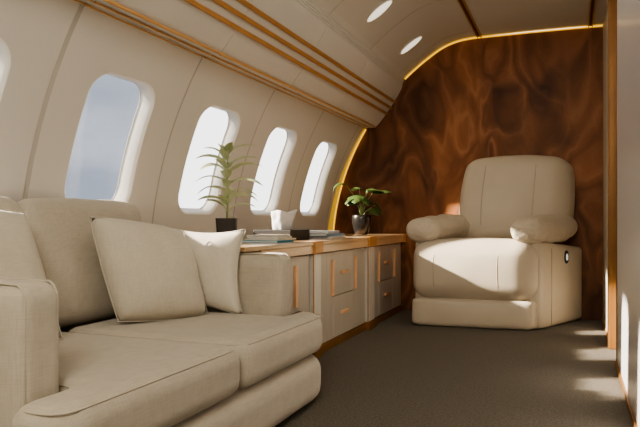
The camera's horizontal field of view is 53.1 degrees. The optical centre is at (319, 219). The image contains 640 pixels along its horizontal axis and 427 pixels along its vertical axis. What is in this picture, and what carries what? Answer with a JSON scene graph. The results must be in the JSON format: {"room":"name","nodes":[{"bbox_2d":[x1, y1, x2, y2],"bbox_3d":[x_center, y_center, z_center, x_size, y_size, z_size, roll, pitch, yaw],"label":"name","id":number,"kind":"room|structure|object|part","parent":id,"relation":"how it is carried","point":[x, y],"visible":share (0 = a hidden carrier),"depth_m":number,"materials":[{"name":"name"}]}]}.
{"room":"aircraft cabin","nodes":[
{"label":"aircraft cabin","id":0,"kind":"room"},
{"bbox_2d":[0,0,406,237],"bbox_3d":[-0.742,-0.169,2.216,0.634,1.916,6.160,0,0,21],"label":"wall","id":1,"kind":"structure","parent":0,"point":[58,49],"depth_m":2.72,"materials":[{"name":"beige plastic"}]},
{"bbox_2d":[0,38,10,101],"bbox_3d":[-1.128,-0.300,1.879,0.229,0.543,0.394,0,0,21],"label":"window","id":2,"kind":"structure","parent":1,"relation":"in","point":[5,57],"depth_m":2.02,"materials":[{"name":"grey plastic"}]},
{"bbox_2d":[73,0,96,4],"bbox_3d":[-0.819,-0.910,1.758,0.387,0.386,0.750,0,0,21],"label":"bin","id":3,"kind":"object","parent":1,"relation":"attached to","point":[83,2],"visible":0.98,"depth_m":2.13,"materials":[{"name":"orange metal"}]},
{"bbox_2d":[64,72,154,201],"bbox_3d":[-0.853,-0.300,2.577,0.229,0.543,0.394,0,0,21],"label":"window","id":4,"kind":"structure","parent":1,"relation":"in","point":[145,107],"depth_m":2.75,"materials":[{"name":"grey plastic"}]},
{"bbox_2d":[85,0,252,57],"bbox_3d":[-0.544,-0.910,2.456,0.387,0.386,0.750,0,0,21],"label":"bin","id":5,"kind":"object","parent":1,"relation":"attached to","point":[202,28],"visible":0.98,"depth_m":2.52,"materials":[{"name":"beige plastic"}]},
{"bbox_3d":[-0.494,-0.834,2.435,0.022,0.024,0.748,0,0,21],"label":"bronze rail","id":6,"kind":"part","parent":5,"relation":"part of","materials":[{"name":"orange metal"}]},
{"bbox_3d":[-0.466,-0.878,2.424,0.022,0.024,0.748,0,0,21],"label":"bronze rail","id":7,"kind":"part","parent":5,"relation":"part of","materials":[{"name":"orange metal"}]},
{"bbox_3d":[-0.438,-0.922,2.413,0.022,0.024,0.748,0,0,21],"label":"bronze rail","id":8,"kind":"part","parent":5,"relation":"part of","materials":[{"name":"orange metal"}]},
{"bbox_2d":[178,105,239,214],"bbox_3d":[-0.578,-0.300,3.275,0.229,0.543,0.394,0,0,21],"label":"window","id":9,"kind":"structure","parent":1,"relation":"in","point":[233,126],"depth_m":3.43,"materials":[{"name":"grey plastic"}]},
{"bbox_2d":[204,0,328,88],"bbox_3d":[-0.270,-0.910,3.154,0.387,0.386,0.750,0,0,21],"label":"bin","id":10,"kind":"object","parent":1,"relation":"attached to","point":[276,39],"visible":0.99,"depth_m":3.11,"materials":[{"name":"beige plastic"}]},
{"bbox_3d":[-0.219,-0.834,3.133,0.022,0.024,0.748,0,0,21],"label":"bronze rail","id":11,"kind":"part","parent":10,"relation":"part of","materials":[{"name":"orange metal"}]},
{"bbox_3d":[-0.191,-0.878,3.122,0.022,0.024,0.748,0,0,21],"label":"bronze rail","id":12,"kind":"part","parent":10,"relation":"part of","materials":[{"name":"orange metal"}]},
{"bbox_3d":[-0.163,-0.922,3.111,0.022,0.024,0.748,0,0,21],"label":"bronze rail","id":13,"kind":"part","parent":10,"relation":"part of","materials":[{"name":"orange metal"}]},
{"bbox_2d":[250,126,296,214],"bbox_3d":[-0.303,-0.300,3.972,0.229,0.543,0.394,0,0,21],"label":"window","id":14,"kind":"structure","parent":1,"relation":"in","point":[291,138],"depth_m":4.14,"materials":[{"name":"grey plastic"}]},
{"bbox_2d":[301,141,336,215],"bbox_3d":[-0.029,-0.300,4.670,0.229,0.543,0.394,0,0,21],"label":"window","id":15,"kind":"structure","parent":1,"relation":"in","point":[332,147],"depth_m":4.84,"materials":[{"name":"grey plastic"}]},
{"bbox_2d":[276,16,369,110],"bbox_3d":[0.005,-0.910,3.852,0.387,0.386,0.750,0,0,21],"label":"bin","id":16,"kind":"object","parent":1,"relation":"attached to","point":[339,59],"visible":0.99,"depth_m":3.78,"materials":[{"name":"beige plastic"}]},
{"bbox_3d":[0.056,-0.834,3.831,0.022,0.024,0.748,0,0,21],"label":"bronze rail","id":17,"kind":"part","parent":16,"relation":"part of","materials":[{"name":"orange metal"}]},
{"bbox_3d":[0.084,-0.878,3.820,0.022,0.024,0.748,0,0,21],"label":"bronze rail","id":18,"kind":"part","parent":16,"relation":"part of","materials":[{"name":"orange metal"}]},
{"bbox_3d":[0.111,-0.922,3.809,0.022,0.024,0.748,0,0,21],"label":"bronze rail","id":19,"kind":"part","parent":16,"relation":"part of","materials":[{"name":"orange metal"}]},
{"bbox_2d":[325,50,403,128],"bbox_3d":[0.309,-0.910,4.623,0.387,0.386,0.908,0,0,21],"label":"bin","id":20,"kind":"object","parent":1,"relation":"attached to","point":[378,86],"visible":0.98,"depth_m":4.53,"materials":[{"name":"beige plastic"}]},
{"bbox_3d":[0.359,-0.834,4.602,0.022,0.024,0.906,0,0,21],"label":"bronze rail","id":21,"kind":"part","parent":20,"relation":"part of","materials":[{"name":"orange metal"}]},
{"bbox_3d":[0.388,-0.878,4.591,0.022,0.024,0.906,0,0,21],"label":"bronze rail","id":22,"kind":"part","parent":20,"relation":"part of","materials":[{"name":"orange metal"}]},
{"bbox_3d":[0.415,-0.922,4.580,0.022,0.024,0.906,0,0,21],"label":"bronze rail","id":23,"kind":"part","parent":20,"relation":"part of","materials":[{"name":"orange metal"}]},
{"bbox_2d":[274,310,632,426],"bbox_3d":[0.058,0.725,1.922,2.500,0.050,6.200,0,0,21],"label":"floor","id":24,"kind":"structure","parent":0,"point":[398,372],"depth_m":2.81,"materials":[{"name":"carpet"}]},
{"bbox_2d":[0,196,322,426],"bbox_3d":[-0.643,0.310,2.043,0.924,0.782,1.480,0,0,21],"label":"sofa","id":25,"kind":"object","parent":24,"relation":"on","point":[256,367],"visible":0.77,"depth_m":1.89,"materials":[{"name":"fabric"}]},
{"bbox_2d":[0,196,21,212],"bbox_3d":[-1.052,0.147,1.868,0.192,0.457,0.492,0,0,21],"label":"cushion","id":26,"kind":"object","parent":25,"relation":"on","point":[7,203],"depth_m":2.03,"materials":[{"name":"fabric"}]},
{"bbox_3d":[-0.938,0.416,1.494,0.760,0.570,0.131,0,0,21],"label":"arm","id":27,"kind":"part","parent":25,"relation":"part of","materials":[{"name":"fabric"}]},
{"bbox_2d":[0,209,62,339],"bbox_3d":[-0.943,0.148,1.779,0.207,0.419,0.413,0,0,30],"label":"throw pillow","id":28,"kind":"object","parent":25,"relation":"on","point":[19,254],"visible":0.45,"depth_m":1.84,"materials":[{"name":"fabric"}]},
{"bbox_2d":[18,198,140,326],"bbox_3d":[-0.851,0.148,2.378,0.192,0.455,0.623,0,0,21],"label":"cushion","id":29,"kind":"object","parent":25,"relation":"on","point":[61,229],"depth_m":2.22,"materials":[{"name":"fabric"}]},
{"bbox_3d":[-1.012,0.370,2.193,0.127,0.601,1.120,0,0,21],"label":"frame","id":30,"kind":"part","parent":25,"relation":"part of","materials":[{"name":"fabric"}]},
{"bbox_2d":[11,332,239,426],"bbox_3d":[-0.682,0.436,1.660,0.715,0.152,0.730,0,0,21],"label":"seat cushion","id":31,"kind":"object","parent":25,"relation":"on","point":[103,380],"depth_m":1.54,"materials":[{"name":"fabric"}]},
{"bbox_2d":[89,216,207,321],"bbox_3d":[-0.611,0.175,2.323,0.214,0.378,0.412,0,0,42],"label":"throw pillow","id":32,"kind":"object","parent":25,"relation":"on","point":[150,271],"visible":0.99,"depth_m":2.23,"materials":[{"name":"fabric"}]},
{"bbox_2d":[68,311,322,388],"bbox_3d":[-0.416,0.436,2.334,0.715,0.152,0.710,0,0,21],"label":"seat cushion","id":33,"kind":"object","parent":25,"relation":"on","point":[270,346],"depth_m":2.14,"materials":[{"name":"fabric"}]},
{"bbox_2d":[154,222,245,313],"bbox_3d":[-0.480,0.192,2.525,0.404,0.366,0.110,0,0,14],"label":"throw pillow","id":34,"kind":"object","parent":25,"relation":"on","point":[216,255],"visible":0.52,"depth_m":2.46,"materials":[{"name":"fabric"}]},
{"bbox_3d":[-0.481,0.416,2.653,0.760,0.570,0.128,0,0,21],"label":"arm","id":35,"kind":"part","parent":25,"relation":"part of","materials":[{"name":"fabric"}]},
{"bbox_2d":[290,255,308,313],"bbox_3d":[-0.379,0.435,3.032,0.513,0.529,0.563,0,0,21],"label":"base cabinet","id":36,"kind":"object","parent":24,"relation":"on","point":[299,264],"visible":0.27,"depth_m":3.10,"materials":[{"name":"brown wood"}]},
{"bbox_3d":[-0.114,0.316,3.028,0.016,0.199,0.024,0,0,21],"label":"handle","id":37,"kind":"part","parent":36,"relation":"part of","materials":[{"name":"orange metal"}]},
{"bbox_2d":[308,248,365,358],"bbox_3d":[-0.100,0.435,3.721,0.528,0.529,0.917,0,0,21],"label":"base cabinet","id":38,"kind":"object","parent":24,"relation":"on","point":[336,278],"visible":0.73,"depth_m":3.60,"materials":[{"name":"beige lacquered wood"},{"name":"copper"}]},
{"bbox_2d":[240,233,406,256],"bbox_3d":[-0.087,0.138,3.856,0.603,0.064,2.622,0,0,21],"label":"countertop","id":39,"kind":"structure","parent":38,"relation":"on","point":[312,245],"depth_m":3.37,"materials":[{"name":"brown wood"}]},
{"bbox_2d":[197,142,262,232],"bbox_3d":[-0.437,-0.131,3.078,0.334,0.477,0.177,0,0,0],"label":"potted plant","id":40,"kind":"object","parent":39,"relation":"on","point":[226,224],"visible":0.96,"depth_m":3.06,"materials":[{"name":"green plant"}]},
{"bbox_3d":[-0.448,0.050,3.078,0.101,0.116,0.101,0,0,-3],"label":"pot","id":41,"kind":"part","parent":40,"relation":"part of","materials":[{"name":"black ceramic"}]},
{"bbox_3d":[-0.447,-0.147,3.079,0.014,0.330,0.014,0,0,21],"label":"stem","id":42,"kind":"part","parent":40,"relation":"part of","materials":[{"name":"green plant"}]},
{"bbox_2d":[242,240,293,242],"bbox_3d":[-0.254,0.102,3.109,0.190,0.010,0.200,0,0,19],"label":"book","id":43,"kind":"object","parent":39,"relation":"on","point":[243,241],"visible":0.76,"depth_m":3.03,"materials":[{"name":"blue paper"}]},
{"bbox_2d":[245,238,295,240],"bbox_3d":[-0.242,0.093,3.131,0.180,0.008,0.200,0,0,24],"label":"book","id":44,"kind":"object","parent":43,"relation":"on","point":[245,238],"visible":0.81,"depth_m":3.05,"materials":[{"name":"beige paper"}]},
{"bbox_2d":[247,236,291,238],"bbox_3d":[-0.247,0.084,3.139,0.165,0.009,0.180,0,0,19],"label":"book","id":45,"kind":"object","parent":44,"relation":"on","point":[280,237],"visible":0.91,"depth_m":3.06,"materials":[{"name":"paper"}]},
{"bbox_2d":[247,234,289,236],"bbox_3d":[-0.254,0.076,3.136,0.155,0.008,0.170,0,0,24],"label":"book","id":46,"kind":"object","parent":45,"relation":"on","point":[254,235],"visible":1,"depth_m":3.08,"materials":[{"name":"beige paper"}]},
{"bbox_2d":[253,209,309,239],"bbox_3d":[-0.206,0.022,3.488,0.220,0.170,0.260,0,0,21],"label":"tissue box","id":47,"kind":"object","parent":39,"relation":"on","point":[282,221],"visible":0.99,"depth_m":3.43,"materials":[{"name":"brown"}]},
{"bbox_2d":[310,235,345,238],"bbox_3d":[0.020,0.101,3.845,0.200,0.014,0.250,0,0,20],"label":"magazine","id":48,"kind":"object","parent":39,"relation":"on","point":[340,236],"visible":0.73,"depth_m":3.73,"materials":[{"name":"grey paper"}]},
{"bbox_2d":[310,233,343,235],"bbox_3d":[0.006,0.086,3.824,0.190,0.014,0.250,0,0,25],"label":"magazine","id":49,"kind":"object","parent":48,"relation":"on","point":[332,234],"visible":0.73,"depth_m":3.72,"materials":[{"name":"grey paper"}]},
{"bbox_2d":[310,231,338,233],"bbox_3d":[-0.002,0.072,3.816,0.180,0.014,0.230,0,0,17],"label":"magazine","id":50,"kind":"object","parent":49,"relation":"on","point":[311,232],"visible":0.8,"depth_m":3.70,"materials":[{"name":"grey paper"}]},
{"bbox_2d":[333,183,390,234],"bbox_3d":[0.313,-0.083,4.687,0.434,0.380,0.178,0,0,-3],"label":"potted plant","id":51,"kind":"object","parent":39,"relation":"on","point":[361,223],"visible":1,"depth_m":4.65,"materials":[{"name":"green plant"}]},
{"bbox_3d":[0.298,-0.134,4.689,0.214,0.246,0.021,0,0,-1],"label":"stem","id":52,"kind":"part","parent":51,"relation":"part of","materials":[{"name":"green plant"}]},
{"bbox_3d":[0.304,0.035,4.690,0.140,0.146,0.140,0,0,21],"label":"pot","id":53,"kind":"part","parent":51,"relation":"part of","materials":[{"name":"silver metal"}]},
{"bbox_3d":[0.023,0.413,3.419,0.018,0.476,0.216,0,0,21],"label":"door","id":54,"kind":"part","parent":38,"relation":"part of","materials":[{"name":"beige wood"}]},
{"bbox_3d":[0.070,0.316,3.495,0.016,0.199,0.024,0,0,21],"label":"handle","id":55,"kind":"part","parent":38,"relation":"part of","materials":[{"name":"orange metal"}]},
{"bbox_3d":[0.128,0.536,3.684,0.018,0.229,0.346,0,0,21],"label":"drawer","id":56,"kind":"part","parent":38,"relation":"part of","materials":[{"name":"beige wood"}]},
{"bbox_3d":[0.128,0.296,3.684,0.018,0.243,0.346,0,0,21],"label":"drawer","id":57,"kind":"part","parent":38,"relation":"part of","materials":[{"name":"beige wood"}]},
{"bbox_3d":[0.143,0.522,3.678,0.017,0.018,0.120,0,0,21],"label":"handle","id":58,"kind":"part","parent":38,"relation":"part of","materials":[{"name":"orange metal"}]},
{"bbox_3d":[0.143,0.295,3.678,0.017,0.018,0.120,0,0,21],"label":"handle","id":59,"kind":"part","parent":38,"relation":"part of","materials":[{"name":"orange metal"}]},
{"bbox_3d":[0.215,0.316,3.862,0.016,0.199,0.024,0,0,21],"label":"handle","id":60,"kind":"part","parent":38,"relation":"part of","materials":[{"name":"orange metal"}]},
{"bbox_3d":[0.234,0.413,3.954,0.018,0.476,0.226,0,0,21],"label":"door","id":61,"kind":"part","parent":38,"relation":"part of","materials":[{"name":"beige wood"}]},
{"bbox_2d":[362,242,402,329],"bbox_3d":[0.248,0.435,4.605,0.528,0.529,0.978,0,0,21],"label":"base cabinet","id":62,"kind":"object","parent":24,"relation":"on","point":[382,262],"visible":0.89,"depth_m":4.44,"materials":[{"name":"beige lacquered wood"},{"name":"copper"}]},
{"bbox_3d":[0.364,0.413,4.285,0.018,0.476,0.156,0,0,21],"label":"door","id":63,"kind":"part","parent":62,"relation":"part of","materials":[{"name":"beige wood"}]},
{"bbox_3d":[0.402,0.316,4.336,0.016,0.199,0.024,0,0,21],"label":"handle","id":64,"kind":"part","parent":62,"relation":"part of","materials":[{"name":"orange metal"}]},
{"bbox_3d":[0.459,0.296,4.527,0.018,0.243,0.356,0,0,21],"label":"drawer","id":65,"kind":"part","parent":62,"relation":"part of","materials":[{"name":"beige wood"}]},
{"bbox_3d":[0.459,0.536,4.527,0.018,0.229,0.356,0,0,21],"label":"drawer","id":66,"kind":"part","parent":62,"relation":"part of","materials":[{"name":"beige wood"}]},
{"bbox_3d":[0.549,0.316,4.711,0.016,0.199,0.024,0,0,21],"label":"handle","id":67,"kind":"part","parent":62,"relation":"part of","materials":[{"name":"metal"}]},
{"bbox_3d":[0.569,0.413,4.806,0.018,0.476,0.236,0,0,21],"label":"door","id":68,"kind":"part","parent":62,"relation":"part of","materials":[{"name":"beige wood"}]},
{"bbox_2d":[406,155,581,329],"bbox_3d":[1.190,0.121,4.350,1.092,1.155,0.708,0,0,21],"label":"recliner","id":69,"kind":"object","parent":24,"relation":"on","point":[497,263],"visible":1,"depth_m":4.19,"materials":[{"name":"beige leather"}]},
{"bbox_3d":[0.914,0.416,4.477,0.654,0.558,0.133,0,0,-43],"label":"panel","id":70,"kind":"part","parent":69,"relation":"part of","materials":[{"name":"beige leather"}]},
{"bbox_3d":[0.842,0.057,4.412,0.602,0.196,0.206,0,0,-42],"label":"armrest","id":71,"kind":"part","parent":69,"relation":"part of","materials":[{"name":"leather"}]},
{"bbox_2d":[413,238,537,300],"bbox_3d":[1.059,0.326,4.219,0.842,0.421,0.365,0,0,21],"label":"seat cushion","id":72,"kind":"object","parent":69,"relation":"on","point":[445,269],"depth_m":4.09,"materials":[{"name":"beige leather"}]},
{"bbox_2d":[473,228,512,238],"bbox_3d":[1.318,0.076,4.459,0.525,0.185,0.161,0,0,17],"label":"lumbar cushion","id":73,"kind":"object","parent":69,"relation":"on","point":[477,232],"depth_m":4.42,"materials":[{"name":"beige leather"}]},
{"bbox_3d":[1.377,-0.144,4.496,0.786,0.623,0.263,0,0,16],"label":"backrest","id":74,"kind":"part","parent":69,"relation":"part of","materials":[{"name":"beige leather"}]},
{"bbox_3d":[1.481,0.058,4.212,0.608,0.192,0.208,0,0,-44],"label":"armrest","id":75,"kind":"part","parent":69,"relation":"part of","materials":[{"name":"leather"}]},
{"bbox_3d":[1.550,0.416,4.281,0.654,0.559,0.134,0,0,-43],"label":"panel","id":76,"kind":"part","parent":69,"relation":"part of","materials":[{"name":"beige leather"}]},
{"bbox_3d":[1.650,0.248,4.285,0.058,0.089,0.011,0,0,-43],"label":"control plate","id":77,"kind":"part","parent":69,"relation":"part of","materials":[{"name":"black plastic"}]},
{"bbox_2d":[322,0,606,73],"bbox_3d":[0.246,-1.238,1.825,1.560,0.275,6.163,0,0,21],"label":"ceiling","id":78,"kind":"structure","parent":0,"point":[440,23],"depth_m":4.21,"materials":[{"name":"beige plastic"}]},
{"bbox_2d":[366,0,392,22],"bbox_3d":[0.350,-1.225,3.753,0.164,0.119,0.123,0,0,21],"label":"recessed light","id":79,"kind":"object","parent":78,"relation":"in","point":[383,7],"visible":1,"depth_m":3.75,"materials":[{"name":"white"}]},
{"bbox_2d":[400,35,422,54],"bbox_3d":[0.639,-1.225,4.488,0.164,0.119,0.123,0,0,21],"label":"recessed light","id":80,"kind":"object","parent":78,"relation":"in","point":[415,41],"visible":1,"depth_m":4.48,"materials":[{"name":"white plastic"}]},
{"bbox_2d":[458,0,481,37],"bbox_3d":[0.060,-1.360,1.898,0.034,0.016,6.156,0,0,21],"label":"trim","id":81,"kind":"structure","parent":78,"relation":"attached to","point":[462,3],"depth_m":4.30,"materials":[{"name":"brown wood"}]},
{"bbox_2d":[588,0,595,27],"bbox_3d":[0.767,-1.356,1.620,0.034,0.016,6.156,0,0,21],"label":"trim","id":82,"kind":"structure","parent":78,"relation":"attached to","point":[592,2],"depth_m":4.18,"materials":[{"name":"brown wood"}]},
{"bbox_2d":[333,25,602,319],"bbox_3d":[1.105,-0.333,4.820,2.155,2.066,0.040,0,0,21],"label":"wall","id":83,"kind":"structure","parent":0,"point":[541,93],"depth_m":4.75,"materials":[{"name":"brown wood"}]},
{"bbox_2d":[328,129,365,230],"bbox_3d":[0.217,-0.309,5.086,0.288,0.828,0.114,0,0,21],"label":"trim","id":84,"kind":"structure","parent":83,"relation":"attached to","point":[333,212],"depth_m":5.13,"materials":[{"name":"gold metal"}]},
{"bbox_2d":[404,24,602,79],"bbox_3d":[1.308,-1.226,4.702,1.409,0.275,0.029,0,0,21],"label":"trim","id":85,"kind":"structure","parent":83,"relation":"attached to","point":[600,25],"depth_m":4.70,"materials":[{"name":"gold metal"}]},
{"bbox_2d":[603,0,639,426],"bbox_3d":[0.888,-0.333,1.574,0.100,2.066,6.160,0,0,21],"label":"wall","id":86,"kind":"structure","parent":0,"point":[628,11],"depth_m":2.50,"materials":[{"name":"white paint"}]},
{"bbox_2d":[602,318,607,338],"bbox_3d":[1.790,0.691,4.007,0.007,0.018,0.969,0,0,21],"label":"baseboard","id":87,"kind":"structure","parent":86,"relation":"attached to","point":[602,318],"depth_m":4.06,"materials":[{"name":"brown wood"}]},
{"bbox_2d":[608,0,615,349],"bbox_3d":[1.635,-0.331,3.494,0.118,2.062,0.100,0,0,21],"label":"trim","id":88,"kind":"structure","parent":86,"relation":"attached to","point":[611,3],"depth_m":3.46,"materials":[{"name":"brown wood"}]},
{"bbox_2d":[616,0,616,360],"bbox_3d":[1.431,-0.331,3.082,0.008,2.062,0.013,0,0,21],"label":"trim","id":89,"kind":"structure","parent":86,"relation":"attached to","point":[616,0],"depth_m":3.08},
{"bbox_2d":[615,361,637,426],"bbox_3d":[0.569,0.689,0.906,0.011,0.022,4.682,0,0,21],"label":"baseboard","id":90,"kind":"structure","parent":86,"relation":"attached to","point":[631,413],"depth_m":2.47,"materials":[{"name":"brown wood"}]}
]}

